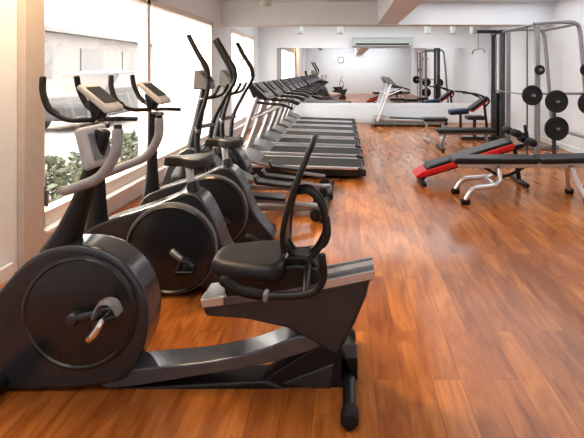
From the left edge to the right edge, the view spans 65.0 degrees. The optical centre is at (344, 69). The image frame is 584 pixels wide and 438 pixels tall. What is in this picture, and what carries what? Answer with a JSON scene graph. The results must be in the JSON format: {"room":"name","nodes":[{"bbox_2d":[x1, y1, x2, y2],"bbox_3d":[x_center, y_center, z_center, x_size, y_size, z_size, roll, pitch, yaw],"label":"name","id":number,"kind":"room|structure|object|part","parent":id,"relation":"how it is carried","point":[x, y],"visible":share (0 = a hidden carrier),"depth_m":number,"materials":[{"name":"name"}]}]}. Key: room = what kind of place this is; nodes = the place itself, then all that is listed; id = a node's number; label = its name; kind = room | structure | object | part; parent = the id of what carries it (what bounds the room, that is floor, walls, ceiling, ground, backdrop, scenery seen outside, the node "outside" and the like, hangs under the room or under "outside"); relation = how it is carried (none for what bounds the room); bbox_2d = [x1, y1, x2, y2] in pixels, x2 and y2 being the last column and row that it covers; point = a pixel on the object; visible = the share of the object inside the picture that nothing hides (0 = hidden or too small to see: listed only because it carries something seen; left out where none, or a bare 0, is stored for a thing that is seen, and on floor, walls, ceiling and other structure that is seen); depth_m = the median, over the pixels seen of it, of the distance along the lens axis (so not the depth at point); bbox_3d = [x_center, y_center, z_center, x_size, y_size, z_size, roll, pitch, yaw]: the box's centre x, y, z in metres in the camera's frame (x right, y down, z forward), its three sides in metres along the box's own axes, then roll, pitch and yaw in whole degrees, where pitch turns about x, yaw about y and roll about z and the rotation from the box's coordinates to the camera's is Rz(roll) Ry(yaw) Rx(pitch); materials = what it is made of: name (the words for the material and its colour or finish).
{"room":"gym","nodes":[
{"label":"gym","id":0,"kind":"room"},
{"bbox_2d":[0,0,258,271],"bbox_3d":[-2.570,0.075,5.250,0.240,2.850,15.500,0,0,0],"label":"wall","id":1,"kind":"structure","parent":0,"point":[210,10],"depth_m":3.37,"materials":[{"name":"white paint"}]},
{"bbox_2d":[0,263,13,284],"bbox_3d":[-2.428,1.450,3.600,0.045,0.100,12.200,0,0,0],"label":"baseboard","id":2,"kind":"structure","parent":1,"relation":"attached to","point":[7,271],"depth_m":3.23,"materials":[{"name":"white paint"}]},
{"bbox_2d":[17,0,43,269],"bbox_3d":[-2.420,0.075,3.500,0.060,2.850,0.220,0,0,0],"label":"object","id":3,"kind":"structure","parent":1,"relation":"attached to","point":[30,13],"depth_m":3.44,"materials":[{"name":"grey paint"}]},
{"bbox_2d":[44,0,212,233],"bbox_3d":[-2.470,0.205,6.035,0.200,2.210,4.830,0,0,0],"label":"window","id":4,"kind":"structure","parent":1,"relation":"in","point":[116,184],"depth_m":5.64,"materials":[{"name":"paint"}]},
{"bbox_3d":[-2.422,1.022,3.665,0.056,0.165,0.030,0,0,0],"label":"handle","id":5,"kind":"part","parent":4,"relation":"part of","materials":[{"name":"grey plastic"}]},
{"bbox_3d":[-2.430,1.295,6.035,0.120,0.030,4.830,0,0,0],"label":"sill","id":6,"kind":"part","parent":4,"relation":"part of","materials":[{"name":"white paint"}]},
{"bbox_2d":[231,28,255,130],"bbox_3d":[-2.470,0.205,11.025,0.200,2.210,2.550,0,0,0],"label":"window","id":7,"kind":"structure","parent":1,"relation":"in","point":[242,118],"depth_m":10.96,"materials":[{"name":"glass"}]},
{"bbox_3d":[-2.430,1.295,11.025,0.120,0.030,2.550,0,0,0],"label":"sill","id":8,"kind":"part","parent":7,"relation":"part of","materials":[{"name":"white paint"}]},
{"bbox_2d":[221,2,553,26],"bbox_3d":[0.850,-1.125,9.200,6.600,0.450,0.400,0,0,0],"label":"ceiling","id":9,"kind":"structure","parent":1,"relation":"attached to","point":[233,14],"depth_m":9.00,"materials":[{"name":"white paint"}]},
{"bbox_2d":[0,123,583,437],"bbox_3d":[0.850,1.550,5.250,7.200,0.100,15.900,0,0,0],"label":"floor","id":10,"kind":"structure","parent":0,"point":[469,323],"depth_m":2.69,"materials":[{"name":"brown wood"}]},
{"bbox_2d":[39,75,234,294],"bbox_3d":[-1.305,0.769,3.131,1.352,1.459,0.604,0,0,0],"label":"bike","id":11,"kind":"object","parent":10,"relation":"on","point":[180,234],"visible":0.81,"depth_m":3.00,"materials":[{"name":"grey paint"}]},
{"bbox_3d":[-1.150,1.185,3.017,0.610,0.610,0.030,0,0,0],"label":"rim trim","id":12,"kind":"part","parent":11,"relation":"part of","materials":[{"name":"grey plastic"}]},
{"bbox_3d":[-1.072,1.228,2.956,0.149,0.123,0.044,0,0,9],"label":"crank arm","id":13,"kind":"part","parent":11,"relation":"part of","materials":[{"name":"grey metal"}]},
{"bbox_3d":[-1.062,0.770,3.130,0.075,0.244,0.052,0,0,0],"label":"seat post","id":14,"kind":"part","parent":11,"relation":"part of","materials":[{"name":"silver metal"}]},
{"bbox_2d":[0,114,374,429],"bbox_3d":[-0.835,0.927,2.200,1.947,1.384,0.653,0,0,0],"label":"bike","id":15,"kind":"object","parent":10,"relation":"on","point":[84,310],"visible":1,"depth_m":2.12,"materials":[{"name":"grey paint"}]},
{"bbox_3d":[-1.232,1.126,2.107,0.540,0.540,0.013,0,0,0],"label":"rim trim","id":16,"kind":"part","parent":15,"relation":"part of","materials":[{"name":"black plastic"}]},
{"bbox_3d":[-1.148,1.109,2.066,0.228,0.094,0.074,0,0,0],"label":"crank arm","id":17,"kind":"part","parent":15,"relation":"part of","materials":[{"name":"grey paint"}]},
{"bbox_3d":[-0.629,1.372,2.200,1.038,0.251,0.140,0,0,0],"label":"rail","id":18,"kind":"part","parent":15,"relation":"part of","materials":[{"name":"grey metal"}]},
{"bbox_2d":[210,240,286,283],"bbox_3d":[-0.453,0.922,2.200,0.368,0.082,0.358,0,0,0],"label":"seat cushion","id":19,"kind":"object","parent":15,"relation":"on","point":[260,262],"depth_m":2.09,"materials":[{"name":"black leather"}]},
{"bbox_3d":[-0.309,0.888,2.071,0.468,0.202,0.275,0,0,0],"label":"handle","id":20,"kind":"part","parent":15,"relation":"part of","materials":[{"name":"black plastic"}]},
{"bbox_3d":[-0.309,0.888,2.329,0.468,0.202,0.275,0,0,0],"label":"handle","id":21,"kind":"part","parent":15,"relation":"part of","materials":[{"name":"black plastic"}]},
{"bbox_3d":[-0.269,1.028,2.200,0.816,0.172,0.164,0,0,0],"label":"seat rail","id":22,"kind":"part","parent":15,"relation":"part of","materials":[{"name":"grey paint"}]},
{"bbox_3d":[-0.213,0.587,2.200,0.171,0.559,0.307,0,0,0],"label":"backrest frame","id":23,"kind":"part","parent":15,"relation":"part of","materials":[{"name":"black plastic"}]},
{"bbox_3d":[-0.173,1.452,2.200,0.238,0.128,0.124,0,0,0],"label":"frame panel","id":24,"kind":"part","parent":15,"relation":"part of","materials":[{"name":"grey paint"}]},
{"bbox_2d":[108,74,276,241],"bbox_3d":[-1.275,0.769,3.931,1.352,1.459,0.604,0,0,0],"label":"bike","id":25,"kind":"object","parent":10,"relation":"on","point":[227,183],"visible":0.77,"depth_m":3.83,"materials":[{"name":"grey plastic"}]},
{"bbox_3d":[-1.120,1.185,3.817,0.610,0.610,0.030,0,0,0],"label":"rim trim","id":26,"kind":"part","parent":25,"relation":"part of","materials":[{"name":"grey plastic"}]},
{"bbox_3d":[-1.032,0.770,3.930,0.075,0.244,0.052,0,0,0],"label":"seat post","id":27,"kind":"part","parent":25,"relation":"part of","materials":[{"name":"silver metal"}]},
{"bbox_2d":[161,34,329,222],"bbox_3d":[-1.028,0.571,4.750,1.720,1.855,0.695,0,0,0],"label":"elliptical trainer","id":28,"kind":"object","parent":10,"relation":"on","point":[203,82],"visible":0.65,"depth_m":4.63,"materials":[{"name":"grey paint"}]},
{"bbox_3d":[-1.448,0.400,4.483,0.240,1.506,0.058,0,0,5],"label":"swing arm","id":29,"kind":"part","parent":28,"relation":"part of","materials":[{"name":"black plastic"}]},
{"bbox_3d":[-1.353,0.399,5.013,0.325,1.504,0.066,0,0,0],"label":"swing arm","id":30,"kind":"part","parent":28,"relation":"part of","materials":[{"name":"black plastic"}]},
{"bbox_3d":[-0.790,1.222,4.500,0.417,0.124,0.150,0,0,0],"label":"foot plate","id":31,"kind":"part","parent":28,"relation":"part of","materials":[{"name":"black plastic"}]},
{"bbox_3d":[-0.790,1.222,5.000,0.417,0.124,0.150,0,0,0],"label":"foot plate","id":32,"kind":"part","parent":28,"relation":"part of","materials":[{"name":"black plastic"}]},
{"bbox_3d":[-0.950,1.430,4.750,1.500,0.060,0.100,0,0,0],"label":"rail","id":33,"kind":"part","parent":28,"relation":"part of","materials":[{"name":"grey metal"}]},
{"bbox_2d":[202,40,333,199],"bbox_3d":[-0.998,0.571,5.550,1.720,1.855,0.695,0,0,0],"label":"elliptical trainer","id":34,"kind":"object","parent":10,"relation":"on","point":[238,156],"visible":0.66,"depth_m":5.45,"materials":[{"name":"grey plastic"}]},
{"bbox_3d":[-1.418,0.400,5.283,0.240,1.506,0.058,0,0,5],"label":"swing arm","id":35,"kind":"part","parent":34,"relation":"part of","materials":[{"name":"black plastic"}]},
{"bbox_3d":[-1.323,0.399,5.813,0.325,1.504,0.066,0,0,0],"label":"swing arm","id":36,"kind":"part","parent":34,"relation":"part of","materials":[{"name":"black plastic"}]},
{"bbox_3d":[-0.760,1.222,5.300,0.417,0.124,0.150,0,0,0],"label":"foot plate","id":37,"kind":"part","parent":34,"relation":"part of","materials":[{"name":"black plastic"}]},
{"bbox_3d":[-0.760,1.222,5.800,0.417,0.124,0.150,0,0,0],"label":"foot plate","id":38,"kind":"part","parent":34,"relation":"part of","materials":[{"name":"black plastic"}]},
{"bbox_3d":[-0.920,1.430,5.550,1.500,0.060,0.100,0,0,0],"label":"rail","id":39,"kind":"part","parent":34,"relation":"part of","materials":[{"name":"grey metal"}]},
{"bbox_2d":[243,81,362,158],"bbox_3d":[-0.725,0.842,7.530,2.031,1.317,0.778,0,0,0],"label":"treadmill","id":40,"kind":"object","parent":10,"relation":"on","point":[266,147],"visible":0.57,"depth_m":7.40,"materials":[{"name":"black plastic"}]},
{"bbox_3d":[-1.463,1.305,7.530,0.555,0.270,0.640,0,0,0],"label":"motor","id":41,"kind":"part","parent":40,"relation":"part of","materials":[{"name":"grey plastic"}]},
{"bbox_3d":[-0.979,0.484,7.165,0.539,0.123,0.047,0,0,0],"label":"handrail","id":42,"kind":"part","parent":40,"relation":"part of","materials":[{"name":"black plastic"}]},
{"bbox_3d":[-0.979,0.484,7.896,0.539,0.123,0.047,0,0,0],"label":"handrail","id":43,"kind":"part","parent":40,"relation":"part of","materials":[{"name":"black plastic"}]},
{"bbox_3d":[-0.600,1.331,7.192,1.600,0.088,0.045,0,0,0],"label":"rail","id":44,"kind":"part","parent":40,"relation":"part of","materials":[{"name":"silver metal"}]},
{"bbox_3d":[-0.600,1.331,7.867,1.600,0.088,0.045,0,0,0],"label":"rail","id":45,"kind":"part","parent":40,"relation":"part of","materials":[{"name":"silver metal"}]},
{"bbox_2d":[241,82,365,178],"bbox_3d":[-0.725,0.842,6.580,2.031,1.317,0.778,0,0,0],"label":"treadmill","id":46,"kind":"object","parent":10,"relation":"on","point":[329,166],"visible":0.78,"depth_m":6.33,"materials":[{"name":"black plastic"}]},
{"bbox_3d":[-1.463,1.305,6.580,0.555,0.270,0.640,0,0,0],"label":"motor","id":47,"kind":"part","parent":46,"relation":"part of","materials":[{"name":"grey plastic"}]},
{"bbox_3d":[-0.979,0.484,6.215,0.539,0.123,0.047,0,0,0],"label":"handrail","id":48,"kind":"part","parent":46,"relation":"part of","materials":[{"name":"black plastic"}]},
{"bbox_3d":[-0.979,0.484,6.946,0.539,0.123,0.047,0,0,0],"label":"handrail","id":49,"kind":"part","parent":46,"relation":"part of","materials":[{"name":"black plastic"}]},
{"bbox_3d":[-0.600,1.331,6.242,1.600,0.088,0.045,0,0,0],"label":"rail","id":50,"kind":"part","parent":46,"relation":"part of","materials":[{"name":"silver metal"}]},
{"bbox_3d":[-0.600,1.331,6.918,1.600,0.088,0.045,0,0,0],"label":"rail","id":51,"kind":"part","parent":46,"relation":"part of","materials":[{"name":"silver metal"}]},
{"bbox_2d":[256,79,360,147],"bbox_3d":[-0.725,0.842,8.480,2.031,1.317,0.778,0,0,0],"label":"treadmill","id":52,"kind":"object","parent":10,"relation":"on","point":[275,138],"visible":0.53,"depth_m":8.36,"materials":[{"name":"black plastic"}]},
{"bbox_3d":[-1.463,1.305,8.480,0.555,0.270,0.640,0,0,0],"label":"motor","id":53,"kind":"part","parent":52,"relation":"part of","materials":[{"name":"grey plastic"}]},
{"bbox_3d":[-0.979,0.484,8.845,0.539,0.123,0.047,0,0,0],"label":"handrail","id":54,"kind":"part","parent":52,"relation":"part of","materials":[{"name":"black plastic"}]},
{"bbox_3d":[-0.600,1.331,8.143,1.600,0.088,0.045,0,0,0],"label":"rail","id":55,"kind":"part","parent":52,"relation":"part of","materials":[{"name":"silver metal"}]},
{"bbox_3d":[-0.600,1.331,8.818,1.600,0.088,0.045,0,0,0],"label":"rail","id":56,"kind":"part","parent":52,"relation":"part of","materials":[{"name":"silver metal"}]},
{"bbox_2d":[266,79,359,139],"bbox_3d":[-0.725,0.842,9.430,2.031,1.317,0.778,0,0,0],"label":"treadmill","id":57,"kind":"object","parent":10,"relation":"on","point":[280,130],"visible":0.34,"depth_m":9.32,"materials":[{"name":"black plastic"}]},
{"bbox_3d":[-1.463,1.305,9.430,0.555,0.270,0.640,0,0,0],"label":"motor","id":58,"kind":"part","parent":57,"relation":"part of","materials":[{"name":"grey plastic"}]},
{"bbox_3d":[-0.979,0.484,9.796,0.539,0.123,0.047,0,0,0],"label":"handrail","id":59,"kind":"part","parent":57,"relation":"part of","materials":[{"name":"black plastic"}]},
{"bbox_3d":[-0.600,1.331,9.092,1.600,0.088,0.045,0,0,0],"label":"rail","id":60,"kind":"part","parent":57,"relation":"part of","materials":[{"name":"silver metal"}]},
{"bbox_3d":[-0.600,1.331,9.768,1.600,0.088,0.045,0,0,0],"label":"rail","id":61,"kind":"part","parent":57,"relation":"part of","materials":[{"name":"silver metal"}]},
{"bbox_2d":[274,78,357,132],"bbox_3d":[-0.725,0.842,10.380,2.031,1.317,0.778,0,0,0],"label":"treadmill","id":62,"kind":"object","parent":10,"relation":"on","point":[289,126],"visible":0.44,"depth_m":10.27,"materials":[{"name":"black plastic"}]},
{"bbox_3d":[-1.463,1.305,10.380,0.555,0.270,0.640,0,0,0],"label":"motor","id":63,"kind":"part","parent":62,"relation":"part of","materials":[{"name":"grey plastic"}]},
{"bbox_3d":[-0.600,1.331,10.043,1.600,0.088,0.045,0,0,0],"label":"rail","id":64,"kind":"part","parent":62,"relation":"part of","materials":[{"name":"silver metal"}]},
{"bbox_3d":[-0.600,1.331,10.717,1.600,0.088,0.045,0,0,0],"label":"rail","id":65,"kind":"part","parent":62,"relation":"part of","materials":[{"name":"silver metal"}]},
{"bbox_2d":[284,77,356,127],"bbox_3d":[-0.725,0.842,11.330,2.031,1.317,0.778,0,0,0],"label":"treadmill","id":66,"kind":"object","parent":10,"relation":"on","point":[287,117],"visible":0.39,"depth_m":11.23,"materials":[{"name":"black plastic"}]},
{"bbox_3d":[-1.463,1.305,11.330,0.555,0.270,0.640,0,0,0],"label":"motor","id":67,"kind":"part","parent":66,"relation":"part of","materials":[{"name":"grey plastic"}]},
{"bbox_3d":[-0.600,1.331,10.992,1.600,0.088,0.045,0,0,0],"label":"rail","id":68,"kind":"part","parent":66,"relation":"part of","materials":[{"name":"silver metal"}]},
{"bbox_2d":[289,77,355,122],"bbox_3d":[-0.725,0.842,12.280,2.031,1.317,0.778,0,0,0],"label":"treadmill","id":69,"kind":"object","parent":10,"relation":"on","point":[294,115],"visible":0.4,"depth_m":12.18,"materials":[{"name":"black plastic"}]},
{"bbox_3d":[-1.463,1.305,12.280,0.555,0.270,0.640,0,0,0],"label":"motor","id":70,"kind":"part","parent":69,"relation":"part of","materials":[{"name":"grey plastic"}]},
{"bbox_3d":[-0.600,1.331,11.943,1.600,0.088,0.045,0,0,0],"label":"rail","id":71,"kind":"part","parent":69,"relation":"part of","materials":[{"name":"silver metal"}]},
{"bbox_2d":[369,77,447,126],"bbox_3d":[1.695,0.842,12.350,2.031,1.317,0.778,0,0,0],"label":"treadmill","id":72,"kind":"object","parent":10,"relation":"on","point":[377,118],"visible":0.84,"depth_m":12.00,"materials":[{"name":"grey plastic"}]},
{"bbox_3d":[0.957,1.305,12.350,0.555,0.270,0.640,0,0,0],"label":"motor","id":73,"kind":"part","parent":72,"relation":"part of","materials":[{"name":"grey plastic"}]},
{"bbox_3d":[1.820,1.331,12.012,1.600,0.088,0.045,0,0,0],"label":"rail","id":74,"kind":"part","parent":72,"relation":"part of","materials":[{"name":"silver metal"}]},
{"bbox_2d":[422,117,447,142],"bbox_3d":[1.900,1.250,9.600,0.500,0.490,0.500,0,0,0],"label":"bench","id":75,"kind":"object","parent":10,"relation":"on","point":[426,120],"visible":0.91,"depth_m":9.58,"materials":[{"name":"black leather"}]},
{"bbox_3d":[1.730,1.290,9.600,0.050,0.360,0.050,0,0,0],"label":"leg","id":76,"kind":"part","parent":75,"relation":"part of","materials":[{"name":"grey plastic"}]},
{"bbox_2d":[434,127,495,151],"bbox_3d":[2.270,1.302,8.600,1.100,0.395,0.545,0,0,0],"label":"bench","id":77,"kind":"object","parent":10,"relation":"on","point":[444,131],"visible":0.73,"depth_m":8.57,"materials":[{"name":"black leather"}]},
{"bbox_3d":[1.850,1.330,8.600,0.131,0.290,0.056,0,0,0],"label":"leg","id":78,"kind":"part","parent":77,"relation":"part of","materials":[{"name":"grey metal"}]},
{"bbox_2d":[445,90,490,127],"bbox_3d":[3.050,1.008,11.200,1.100,0.980,0.805,0,0,0],"label":"bench","id":79,"kind":"object","parent":10,"relation":"on","point":[473,107],"visible":0.74,"depth_m":11.06,"materials":[{"name":"blue leather"}]},
{"bbox_3d":[2.800,1.060,11.200,0.441,0.083,0.300,0,0,0],"label":"seat","id":80,"kind":"part","parent":79,"relation":"part of","materials":[{"name":"black plastic"}]},
{"bbox_3d":[2.850,1.230,11.200,0.061,0.407,0.064,0,0,0],"label":"seat post","id":81,"kind":"part","parent":79,"relation":"part of","materials":[{"name":"black plastic"}]},
{"bbox_3d":[3.191,0.709,10.880,0.773,0.381,0.290,0,0,-25],"label":"press arm","id":82,"kind":"part","parent":79,"relation":"part of","materials":[{"name":"black plastic"}]},
{"bbox_3d":[3.465,1.100,11.200,0.130,0.670,0.064,0,0,0],"label":"post","id":83,"kind":"part","parent":79,"relation":"part of","materials":[{"name":"black plastic"}]},
{"bbox_2d":[412,125,537,187],"bbox_3d":[1.694,1.114,6.050,1.551,0.772,0.585,0,0,0],"label":"bench","id":84,"kind":"object","parent":10,"relation":"on","point":[503,145],"visible":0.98,"depth_m":5.93,"materials":[{"name":"red leather"}]},
{"bbox_3d":[2.348,0.904,6.050,0.205,0.352,0.048,0,0,0],"label":"roller post","id":85,"kind":"part","parent":84,"relation":"part of","materials":[{"name":"black plastic"}]},
{"bbox_2d":[460,30,505,139],"bbox_3d":[3.034,0.323,9.756,0.893,2.355,0.919,0,0,-42],"label":"cable machine","id":86,"kind":"object","parent":10,"relation":"on","point":[496,98],"visible":0.83,"depth_m":9.68,"materials":[{"name":"grey paint"}]},
{"bbox_3d":[3.280,0.350,9.850,0.028,2.112,0.028,0,0,0],"label":"guide rod","id":87,"kind":"part","parent":86,"relation":"part of","materials":[{"name":"grey metal"}]},
{"bbox_2d":[449,153,583,204],"bbox_3d":[2.094,1.247,5.300,1.713,0.514,0.532,0,0,0],"label":"weight bench","id":88,"kind":"object","parent":10,"relation":"on","point":[569,161],"visible":1,"depth_m":5.26,"materials":[{"name":"black leather"}]},
{"bbox_3d":[1.578,1.291,5.480,0.526,0.376,0.140,0,0,22],"label":"leg","id":89,"kind":"part","parent":88,"relation":"part of","materials":[{"name":"silver metal"}]},
{"bbox_3d":[1.578,1.291,5.120,0.526,0.376,0.140,0,0,-22],"label":"leg","id":90,"kind":"part","parent":88,"relation":"part of","materials":[{"name":"silver metal"}]},
{"bbox_3d":[2.669,1.292,5.434,0.057,0.377,0.246,0,0,30],"label":"leg","id":91,"kind":"part","parent":88,"relation":"part of","materials":[{"name":"silver metal"}]},
{"bbox_3d":[2.669,1.292,5.166,0.057,0.377,0.246,0,0,-30],"label":"leg","id":92,"kind":"part","parent":88,"relation":"part of","materials":[{"name":"silver metal"}]},
{"bbox_2d":[496,20,583,153],"bbox_3d":[3.489,0.344,7.950,1.102,2.302,1.738,0,0,0],"label":"machine","id":93,"kind":"object","parent":10,"relation":"on","point":[569,23],"visible":0.7,"depth_m":7.38,"materials":[{"name":"grey metal"}]},
{"bbox_3d":[2.960,0.350,8.522,0.022,2.149,0.022,0,0,0],"label":"guide rod","id":94,"kind":"part","parent":93,"relation":"part of","materials":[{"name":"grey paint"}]},
{"bbox_3d":[3.090,0.360,8.600,0.075,2.160,0.070,0,0,0],"label":"post","id":95,"kind":"part","parent":93,"relation":"part of","materials":[{"name":"grey metal"}]},
{"bbox_3d":[2.960,0.350,7.378,0.022,2.149,0.022,0,0,0],"label":"guide rod","id":96,"kind":"part","parent":93,"relation":"part of","materials":[{"name":"grey paint"}]},
{"bbox_3d":[3.509,0.325,8.600,0.969,2.262,0.068,0,0,0],"label":"slanted post","id":97,"kind":"part","parent":93,"relation":"part of","materials":[{"name":"grey metal"}]},
{"bbox_2d":[522,85,542,104],"bbox_3d":[2.960,0.400,7.180,0.320,0.320,0.052,0,0,0],"label":"weight plate","id":98,"kind":"object","parent":93,"relation":"on","point":[529,90],"visible":0.88,"depth_m":7.17,"materials":[{"name":"metal"}]},
{"bbox_3d":[3.090,0.360,7.300,0.075,2.160,0.070,0,0,0],"label":"post","id":99,"kind":"part","parent":93,"relation":"part of","materials":[{"name":"grey metal"}]},
{"bbox_2d":[534,65,544,74],"bbox_3d":[3.090,0.000,7.210,0.160,0.160,0.052,0,0,0],"label":"weight plate","id":100,"kind":"object","parent":93,"relation":"on","point":[536,69],"visible":0.94,"depth_m":7.20,"materials":[{"name":"metal"}]},
{"bbox_3d":[3.360,0.900,7.300,0.050,1.100,0.050,0,0,0],"label":"plate post","id":101,"kind":"part","parent":93,"relation":"part of","materials":[{"name":"grey metal"}]},
{"bbox_2d":[544,117,568,140],"bbox_3d":[3.360,0.930,7.210,0.380,0.380,0.052,0,0,0],"label":"weight plate","id":102,"kind":"object","parent":93,"relation":"on","point":[551,124],"visible":0.98,"depth_m":7.20,"materials":[{"name":"metal"}]},
{"bbox_2d":[545,90,567,112],"bbox_3d":[3.360,0.500,7.210,0.360,0.360,0.052,0,0,0],"label":"weight plate","id":103,"kind":"object","parent":93,"relation":"on","point":[550,100],"visible":0.98,"depth_m":7.20,"materials":[{"name":"metal"}]},
{"bbox_3d":[3.509,0.325,7.300,0.969,2.262,0.068,0,0,0],"label":"slanted post","id":104,"kind":"part","parent":93,"relation":"part of","materials":[{"name":"grey metal"}]},
{"bbox_2d":[578,93,583,112],"bbox_3d":[3.880,0.530,7.210,0.360,0.360,0.052,0,0,0],"label":"weight plate","id":105,"kind":"object","parent":93,"relation":"on","point":[581,98],"visible":1,"depth_m":7.20,"materials":[{"name":"metal"}]},
{"bbox_2d":[580,64,583,75],"bbox_3d":[3.835,0.000,7.210,0.200,0.200,0.052,0,0,0],"label":"weight plate","id":106,"kind":"object","parent":93,"relation":"on","point":[582,66],"visible":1,"depth_m":7.20,"materials":[{"name":"metal"}]},
{"bbox_2d":[259,27,489,103],"bbox_3d":[0.850,0.075,13.100,7.200,2.850,0.200,0,0,0],"label":"wall","id":107,"kind":"structure","parent":0,"point":[270,38],"depth_m":13.00,"materials":[{"name":"white paint"}]},
{"bbox_2d":[258,104,490,122],"bbox_3d":[0.850,1.230,12.910,6.600,0.540,0.180,0,0,0],"label":"trim","id":108,"kind":"structure","parent":107,"relation":"attached to","point":[361,113],"depth_m":12.82,"materials":[{"name":"white paint"}]},
{"bbox_2d":[352,37,412,46],"bbox_3d":[1.050,-0.800,12.877,1.700,0.260,0.245,0,0,0],"label":"air conditioner","id":109,"kind":"object","parent":107,"relation":"attached to","point":[356,41],"visible":1,"depth_m":12.76,"materials":[{"name":"grey paint"}]},
{"bbox_2d":[356,43,408,44],"bbox_3d":[1.050,-0.725,12.765,1.500,0.050,0.020,0,0,0],"label":"air vent","id":110,"kind":"object","parent":109,"relation":"attached to","point":[356,43],"depth_m":12.75,"materials":[{"name":"grey paint"}]},
{"bbox_2d":[277,48,488,102],"bbox_3d":[1.080,0.155,12.988,6.060,1.570,0.020,0,0,0],"label":"wall mirror","id":111,"kind":"object","parent":107,"relation":"attached to","point":[341,75],"visible":0.79,"depth_m":12.98,"materials":[{"name":"silver mirror"}]},
{"bbox_2d":[219,0,558,1],"bbox_3d":[0.850,-1.400,5.250,7.200,0.100,15.900,0,0,0],"label":"ceiling","id":112,"kind":"structure","parent":0,"point":[219,0],"depth_m":8.82,"materials":[{"name":"white paint"}]},
{"bbox_2d":[260,0,270,6],"bbox_3d":[-1.080,-1.110,6.200,0.150,0.480,0.150,0,0,0],"label":"ceiling spotlight","id":113,"kind":"object","parent":112,"relation":"hanging from","point":[264,3],"visible":1,"depth_m":6.14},
{"bbox_2d":[297,27,302,33],"bbox_3d":[-1.090,-1.110,11.000,0.150,0.480,0.150,0,0,0],"label":"ceiling spotlight","id":114,"kind":"object","parent":112,"relation":"hanging from","point":[299,29],"visible":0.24,"depth_m":10.94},
{"bbox_2d":[337,27,342,33],"bbox_3d":[-0.120,-1.110,11.000,0.150,0.480,0.150,0,0,0],"label":"ceiling spotlight","id":115,"kind":"object","parent":112,"relation":"hanging from","point":[339,29],"visible":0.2,"depth_m":10.94,"materials":[{"name":"white plastic"}]},
{"bbox_2d":[378,0,423,23],"bbox_3d":[0.850,-1.135,3.250,0.400,0.430,11.500,0,0,0],"label":"trim","id":116,"kind":"structure","parent":112,"relation":"attached to","point":[389,11],"depth_m":7.26,"materials":[{"name":"beige wood"}]},
{"bbox_2d":[424,27,430,33],"bbox_3d":[2.000,-1.110,11.000,0.150,0.480,0.150,0,0,0],"label":"ceiling spotlight","id":117,"kind":"object","parent":112,"relation":"hanging from","point":[427,30],"visible":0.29,"depth_m":10.94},
{"bbox_2d":[450,27,455,33],"bbox_3d":[2.620,-1.110,11.000,0.150,0.480,0.150,0,0,0],"label":"ceiling spotlight","id":118,"kind":"object","parent":112,"relation":"hanging from","point":[452,29],"visible":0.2,"depth_m":10.94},
{"bbox_2d":[470,27,475,33],"bbox_3d":[3.100,-1.110,11.000,0.150,0.480,0.150,0,0,0],"label":"ceiling spotlight","id":119,"kind":"object","parent":112,"relation":"hanging from","point":[472,29],"visible":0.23,"depth_m":10.94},
{"bbox_2d":[490,0,583,149],"bbox_3d":[4.250,0.075,5.250,0.200,2.850,15.500,0,0,0],"label":"wall","id":120,"kind":"structure","parent":0,"point":[562,43],"depth_m":8.99,"materials":[{"name":"white paint"}]},
{"bbox_2d":[505,124,583,152],"bbox_3d":[4.138,1.450,5.250,0.024,0.100,15.500,0,0,0],"label":"baseboard","id":121,"kind":"structure","parent":120,"relation":"attached to","point":[543,139],"depth_m":8.73,"materials":[{"name":"white paint"}]},
{"label":"outside","id":122,"kind":"structure","parent":0,"visible":0},
{"bbox_2d":[45,87,245,199],"bbox_3d":[-22.700,1.660,14.000,40.000,0.100,60.000,0,0,0],"label":"ground","id":123,"kind":"structure","parent":122,"point":[60,139],"depth_m":13.17,"materials":[{"name":"white"}]},
{"bbox_2d":[45,155,82,203],"bbox_3d":[-3.313,1.269,5.021,0.958,0.693,0.958,0,0,0],"label":"shrub","id":124,"kind":"object","parent":123,"relation":"on","point":[56,172],"visible":0.34,"depth_m":4.98,"materials":[{"name":"green plant"}]},
{"bbox_3d":[-3.300,1.370,5.000,0.416,0.491,0.366,0,0,0],"label":"stem","id":125,"kind":"part","parent":124,"relation":"part of","materials":[{"name":"plant"}]},
{"bbox_2d":[61,151,126,184],"bbox_3d":[-3.423,1.328,6.083,0.959,0.622,0.986,0,0,0],"label":"shrub","id":126,"kind":"object","parent":123,"relation":"on","point":[76,159],"visible":0.08,"depth_m":5.93,"materials":[{"name":"green plant"}]},
{"bbox_2d":[45,70,150,128],"bbox_3d":[-7.400,0.811,13.605,1.760,1.598,4.291,0,0,0],"label":"parked car","id":127,"kind":"object","parent":123,"relation":"on","point":[62,95],"visible":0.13,"depth_m":12.75,"materials":[{"name":"paint"}]},
{"bbox_2d":[45,25,161,90],"bbox_3d":[-16.800,-0.195,21.000,6.800,3.610,24.600,0,0,0],"label":"building","id":128,"kind":"structure","parent":123,"relation":"on","point":[66,50],"depth_m":24.38,"materials":[{"name":"paint"}]},
{"bbox_2d":[109,130,157,161],"bbox_3d":[-3.481,1.290,7.309,0.964,0.651,0.937,0,0,-38],"label":"shrub","id":129,"kind":"object","parent":123,"relation":"on","point":[131,139],"visible":0.36,"depth_m":7.19,"materials":[{"name":"green plant"}]}
]}

